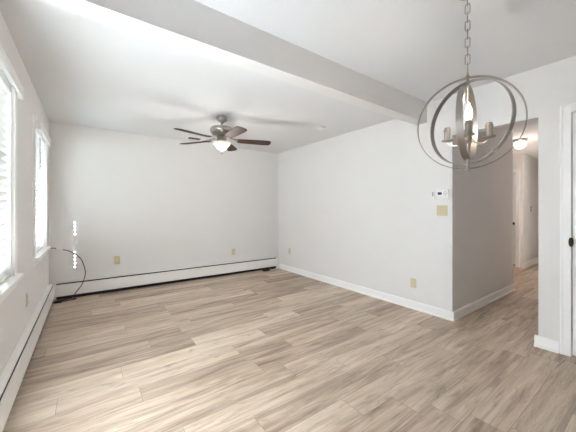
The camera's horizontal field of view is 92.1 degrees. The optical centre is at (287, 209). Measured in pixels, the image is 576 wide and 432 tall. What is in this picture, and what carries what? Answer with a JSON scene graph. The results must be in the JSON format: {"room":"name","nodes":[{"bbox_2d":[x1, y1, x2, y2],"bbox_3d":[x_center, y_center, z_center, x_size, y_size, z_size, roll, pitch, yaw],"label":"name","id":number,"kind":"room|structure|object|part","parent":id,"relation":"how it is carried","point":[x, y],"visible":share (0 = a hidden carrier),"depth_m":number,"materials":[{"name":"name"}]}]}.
{"room":"empty living room","nodes":[
{"label":"empty living room","id":0,"kind":"room"},
{"bbox_2d":[0,11,48,374],"bbox_3d":[-1.136,-0.027,0.703,0.160,2.520,7.670,0,0,-36],"label":"wall","id":1,"kind":"structure","parent":0,"point":[15,316],"depth_m":2.32,"materials":[{"name":"paint"}]},
{"bbox_2d":[0,63,23,303],"bbox_3d":[-1.758,-0.193,1.617,0.200,1.485,0.896,0,0,-36],"label":"window","id":2,"kind":"structure","parent":1,"relation":"in","point":[9,284],"depth_m":1.92,"materials":[{"name":"glass"}]},
{"bbox_2d":[0,44,23,282],"bbox_3d":[-1.720,-0.208,1.644,0.123,1.330,0.790,0,0,-36],"label":"window blind","id":3,"kind":"object","parent":2,"relation":"attached to","point":[5,87],"visible":1,"depth_m":1.83,"materials":[{"name":"white plastic"}]},
{"bbox_3d":[-1.746,0.448,1.626,0.052,0.018,0.684,0,0,-36],"label":"rail","id":4,"kind":"part","parent":3,"relation":"part of","materials":[{"name":"white"}]},
{"bbox_3d":[-1.758,0.474,1.617,0.200,0.026,0.896,0,0,-36],"label":"sill","id":5,"kind":"part","parent":2,"relation":"part of","materials":[{"name":"paint"}]},
{"bbox_2d":[0,284,53,431],"bbox_3d":[-2.310,1.115,2.521,0.061,0.235,2.992,0,0,-36],"label":"baseboard heater","id":6,"kind":"object","parent":1,"relation":"attached to","point":[11,377],"visible":1,"depth_m":1.96,"materials":[{"name":"metal"}]},
{"bbox_3d":[-2.332,1.115,2.505,0.005,0.235,2.992,0,0,-36],"label":"plate","id":7,"kind":"part","parent":6,"relation":"part of","materials":[{"name":"metal"}]},
{"bbox_2d":[32,113,50,266],"bbox_3d":[-2.785,-0.193,3.041,0.200,1.485,1.046,0,0,-36],"label":"window","id":8,"kind":"structure","parent":1,"relation":"in","point":[37,257],"depth_m":3.38,"materials":[{"name":"glass"}]},
{"bbox_3d":[-2.785,0.474,3.041,0.200,0.026,1.046,0,0,-36],"label":"sill","id":9,"kind":"part","parent":8,"relation":"part of","materials":[{"name":"paint"}]},
{"bbox_2d":[36,120,50,252],"bbox_3d":[-2.747,-0.208,3.068,0.123,1.330,0.940,0,0,-36],"label":"window blind","id":10,"kind":"object","parent":8,"relation":"attached to","point":[39,140],"visible":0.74,"depth_m":3.11,"materials":[{"name":"white plastic"}]},
{"bbox_3d":[-2.772,0.448,3.049,0.052,0.018,0.834,0,0,-36],"label":"rail","id":11,"kind":"part","parent":10,"relation":"part of","materials":[{"name":"white plastic"}]},
{"bbox_2d":[49,121,277,299],"bbox_3d":[-1.718,0.013,4.938,3.850,2.440,0.120,0,0,-36],"label":"wall","id":12,"kind":"structure","parent":0,"point":[154,203],"depth_m":4.50,"materials":[{"name":"paint"}]},
{"bbox_2d":[114,256,119,263],"bbox_3d":[-2.601,0.761,4.222,0.072,0.118,0.009,0,0,-36],"label":"wall outlet","id":13,"kind":"object","parent":12,"relation":"attached to","point":[116,258],"visible":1,"depth_m":4.22,"materials":[{"name":"beige plastic"}]},
{"bbox_2d":[54,257,278,299],"bbox_3d":[-1.688,1.113,4.843,3.664,0.240,0.067,0,0,-36],"label":"baseboard heater","id":14,"kind":"object","parent":12,"relation":"attached to","point":[62,290],"visible":1,"depth_m":4.48,"materials":[{"name":"metal"}]},
{"bbox_2d":[55,257,275,283],"bbox_3d":[-1.692,1.002,4.848,3.664,0.007,0.044,0,0,-36],"label":"vent slot","id":15,"kind":"object","parent":14,"relation":"attached to","point":[271,258],"depth_m":4.57,"materials":[{"name":"metal"}]},
{"bbox_2d":[0,0,537,158],"bbox_3d":[2.781,-1.307,3.640,10.630,0.200,7.850,0,0,-36],"label":"ceiling","id":16,"kind":"structure","parent":0,"point":[82,70],"depth_m":2.83,"materials":[{"name":"paint"}]},
{"bbox_2d":[186,136,202,139],"bbox_3d":[-1.573,-1.200,4.660,0.230,0.014,0.150,0,0,-36],"label":"ceiling vent","id":17,"kind":"object","parent":16,"relation":"in","point":[188,137],"visible":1,"depth_m":4.64,"materials":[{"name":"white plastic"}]},
{"bbox_2d":[174,115,270,153],"bbox_3d":[-0.834,-0.965,3.559,1.242,0.485,1.200,0,0,-36],"label":"ceiling fan","id":18,"kind":"object","parent":16,"relation":"hanging from","point":[222,132],"visible":1,"depth_m":3.53,"materials":[{"name":"silver metal"}]},
{"bbox_3d":[-1.117,-0.907,3.266,0.142,0.007,0.445,13,8,37],"label":"blade","id":19,"kind":"part","parent":18,"relation":"part of","materials":[{"name":"brown wood"}]},
{"bbox_3d":[-1.254,-0.907,3.743,0.445,0.007,0.142,0,10,20],"label":"blade","id":20,"kind":"part","parent":18,"relation":"part of","materials":[{"name":"brown wood"}]},
{"bbox_3d":[-0.857,-0.826,3.599,0.232,0.098,0.232,0,0,-36],"label":"lamp shade","id":21,"kind":"part","parent":18,"relation":"part of","materials":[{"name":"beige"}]},
{"bbox_3d":[-0.842,-0.907,4.021,0.142,0.007,0.445,-10,0,2],"label":"blade","id":22,"kind":"part","parent":18,"relation":"part of","materials":[{"name":"brown wood"}]},
{"bbox_3d":[-0.621,-0.907,3.248,0.142,0.007,0.445,12,-7,-33],"label":"blade","id":23,"kind":"part","parent":18,"relation":"part of","materials":[{"name":"brown wood"}]},
{"bbox_3d":[-0.451,-0.907,3.715,0.445,0.007,0.142,0,-10,-16],"label":"blade","id":24,"kind":"part","parent":18,"relation":"part of","materials":[{"name":"brown wood"}]},
{"bbox_2d":[317,126,325,129],"bbox_3d":[0.481,-1.187,4.034,0.132,0.040,0.132,0,0,-36],"label":"smoke detector","id":25,"kind":"object","parent":16,"relation":"attached to","point":[318,127],"visible":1,"depth_m":3.99,"materials":[{"name":"white plastic"}]},
{"bbox_2d":[513,138,527,148],"bbox_3d":[3.971,-1.126,4.751,0.210,0.162,0.210,0,0,-36],"label":"ceiling light","id":26,"kind":"object","parent":16,"relation":"attached to","point":[521,143],"visible":0.91,"depth_m":4.69,"materials":[{"name":"white glass"}]},
{"bbox_3d":[3.971,-1.111,4.751,0.172,0.132,0.172,0,0,-36],"label":"globe","id":27,"kind":"part","parent":26,"relation":"part of","materials":[{"name":"white glass"}]},
{"bbox_3d":[3.971,-1.190,4.751,0.210,0.035,0.210,0,0,-36],"label":"plate","id":28,"kind":"part","parent":26,"relation":"part of","materials":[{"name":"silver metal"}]},
{"bbox_2d":[3,263,575,431],"bbox_3d":[2.994,1.483,3.559,10.380,0.500,7.870,0,0,-36],"label":"floor","id":29,"kind":"structure","parent":0,"point":[274,350],"depth_m":2.23,"materials":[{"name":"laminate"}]},
{"bbox_2d":[51,248,85,303],"bbox_3d":[-3.003,0.857,3.722,0.182,0.749,0.452,0,0,28],"label":"coaxial cable","id":30,"kind":"object","parent":29,"relation":"on","point":[71,298],"visible":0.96,"depth_m":3.78,"materials":[{"name":"black plastic"}]},
{"bbox_2d":[194,0,575,101],"bbox_3d":[0.621,-1.357,-0.015,5.850,0.140,6.250,0,0,-36],"label":"ceiling","id":31,"kind":"structure","parent":0,"point":[416,48],"depth_m":2.02,"materials":[{"name":"paint"}]},
{"bbox_2d":[37,0,426,124],"bbox_3d":[0.117,-1.207,2.291,3.830,0.320,0.140,0,0,-36],"label":"beam","id":32,"kind":"structure","parent":31,"relation":"attached to","point":[190,25],"depth_m":1.92,"materials":[{"name":"paint"}]},
{"bbox_2d":[417,0,527,171],"bbox_3d":[1.068,-0.756,1.651,0.384,1.062,0.490,0,0,-15],"label":"chandelier","id":33,"kind":"object","parent":31,"relation":"hanging from","point":[470,134],"visible":1,"depth_m":1.61,"materials":[{"name":"silver metal"}]},
{"bbox_2d":[442,127,452,142],"bbox_3d":[0.977,-0.458,1.703,0.061,0.090,0.061,0,0,-36],"label":"socket","id":34,"kind":"object","parent":33,"relation":"attached to","point":[447,131],"depth_m":1.69,"materials":[{"name":"silver metal"}]},
{"bbox_3d":[1.068,-0.522,1.651,0.044,0.595,0.044,0,0,-36],"label":"stem","id":35,"kind":"part","parent":33,"relation":"part of","materials":[{"name":"silver metal"}]},
{"bbox_3d":[1.016,-0.540,1.560,0.037,0.130,0.037,0,0,-36],"label":"bulb","id":36,"kind":"part","parent":33,"relation":"part of","materials":[{"name":"white glass"}]},
{"bbox_2d":[464,120,474,136],"bbox_3d":[1.016,-0.458,1.560,0.061,0.090,0.061,0,0,-36],"label":"socket","id":37,"kind":"object","parent":33,"relation":"attached to","point":[468,125],"depth_m":1.55,"materials":[{"name":"silver metal"}]},
{"bbox_3d":[1.121,-0.405,1.620,0.093,0.043,0.009,0,0,30],"label":"arm","id":38,"kind":"part","parent":33,"relation":"part of","materials":[{"name":"silver metal"}]},
{"bbox_2d":[483,122,495,137],"bbox_3d":[1.159,-0.458,1.598,0.061,0.090,0.061,0,0,-36],"label":"socket","id":39,"kind":"object","parent":33,"relation":"attached to","point":[489,126],"depth_m":1.58,"materials":[{"name":"silver metal"}]},
{"bbox_2d":[278,56,575,355],"bbox_3d":[2.038,-0.027,2.918,0.120,2.520,7.550,0,0,-36],"label":"wall","id":40,"kind":"structure","parent":0,"point":[357,207],"depth_m":3.54,"materials":[{"name":"paint"}]},
{"bbox_2d":[279,263,454,321],"bbox_3d":[0.825,1.183,4.476,0.026,0.100,3.464,0,0,-36],"label":"baseboard","id":41,"kind":"structure","parent":40,"relation":"attached to","point":[435,311],"depth_m":3.84,"materials":[{"name":"paint"}]},
{"bbox_2d":[411,278,415,287],"bbox_3d":[1.564,0.911,3.465,0.009,0.118,0.072,0,0,-36],"label":"wall outlet","id":42,"kind":"object","parent":40,"relation":"attached to","point":[413,280],"visible":1,"depth_m":3.46,"materials":[{"name":"beige plastic"}]},
{"bbox_2d":[431,191,434,198],"bbox_3d":[1.705,-0.177,3.261,0.020,0.090,0.040,0,0,-36],"label":"wall sensor","id":43,"kind":"object","parent":40,"relation":"attached to","point":[432,192],"visible":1,"depth_m":3.25,"materials":[{"name":"white plastic"}]},
{"bbox_2d":[436,189,448,198],"bbox_3d":[1.765,-0.182,3.169,0.029,0.104,0.130,0,0,-36],"label":"thermostat","id":44,"kind":"object","parent":40,"relation":"attached to","point":[444,193],"visible":1,"depth_m":3.16,"materials":[{"name":"white plastic"}]},
{"bbox_2d":[437,205,447,215],"bbox_3d":[1.763,0.007,3.180,0.020,0.118,0.118,0,0,-36],"label":"light switch","id":45,"kind":"object","parent":40,"relation":"attached to","point":[442,210],"visible":1,"depth_m":3.18,"materials":[{"name":"beige plastic"}]},
{"bbox_2d":[534,335,558,353],"bbox_3d":[2.332,1.183,2.488,0.146,0.100,0.164,0,0,-36],"label":"baseboard","id":46,"kind":"structure","parent":40,"relation":"attached to","point":[541,342],"depth_m":2.45,"materials":[{"name":"paint"}]},
{"bbox_2d":[560,102,575,356],"bbox_3d":[2.617,0.171,1.996,0.024,2.125,0.957,0,0,-36],"label":"trim","id":47,"kind":"structure","parent":40,"relation":"attached to","point":[566,110],"depth_m":2.35,"materials":[{"name":"paint"}]},
{"bbox_2d":[568,112,575,355],"bbox_3d":[2.616,0.202,2.022,0.068,2.039,0.811,0,0,-36],"label":"door","id":48,"kind":"structure","parent":40,"relation":"in","point":[572,241],"depth_m":2.32,"materials":[{"name":"paint"}]},
{"bbox_2d":[457,127,512,308],"bbox_3d":[2.091,0.013,4.554,1.880,2.440,2.060,0,0,-36],"label":"wall","id":49,"kind":"structure","parent":0,"point":[485,193],"depth_m":3.65,"materials":[{"name":"paint"}]},
{"bbox_2d":[452,284,514,320],"bbox_3d":[2.090,1.183,4.475,2.026,0.100,1.986,0,0,-36],"label":"baseboard","id":50,"kind":"structure","parent":49,"relation":"attached to","point":[467,309],"depth_m":3.54,"materials":[{"name":"paint"}]},
{"bbox_2d":[525,154,537,261],"bbox_3d":[5.860,0.013,6.594,1.980,2.440,0.120,0,0,-36],"label":"wall","id":51,"kind":"structure","parent":0,"point":[531,163],"depth_m":6.25,"materials":[{"name":"paint"}]},
{"bbox_2d":[513,175,514,263],"bbox_3d":[4.840,0.217,6.455,0.740,2.008,0.085,0,0,37],"label":"door","id":52,"kind":"structure","parent":51,"relation":"in","point":[513,175],"depth_m":6.26,"materials":[{"name":"paint"}]},
{"bbox_2d":[513,169,519,267],"bbox_3d":[4.731,0.178,6.347,0.144,2.110,0.940,0,0,-36],"label":"door frame","id":53,"kind":"structure","parent":51,"relation":"attached to","point":[516,171],"depth_m":5.96,"materials":[{"name":"paint"}]},
{"bbox_2d":[513,153,524,267],"bbox_3d":[4.564,0.013,6.596,0.120,2.440,1.640,0,0,-36],"label":"wall","id":54,"kind":"structure","parent":51,"relation":"in","point":[518,159],"depth_m":5.92,"materials":[{"name":"paint"}]},
{"bbox_2d":[523,258,537,267],"bbox_3d":[5.814,1.183,6.470,2.000,0.100,0.026,0,0,-36],"label":"baseboard","id":55,"kind":"structure","parent":51,"relation":"attached to","point":[535,261],"depth_m":6.16,"materials":[{"name":"paint"}]}
]}

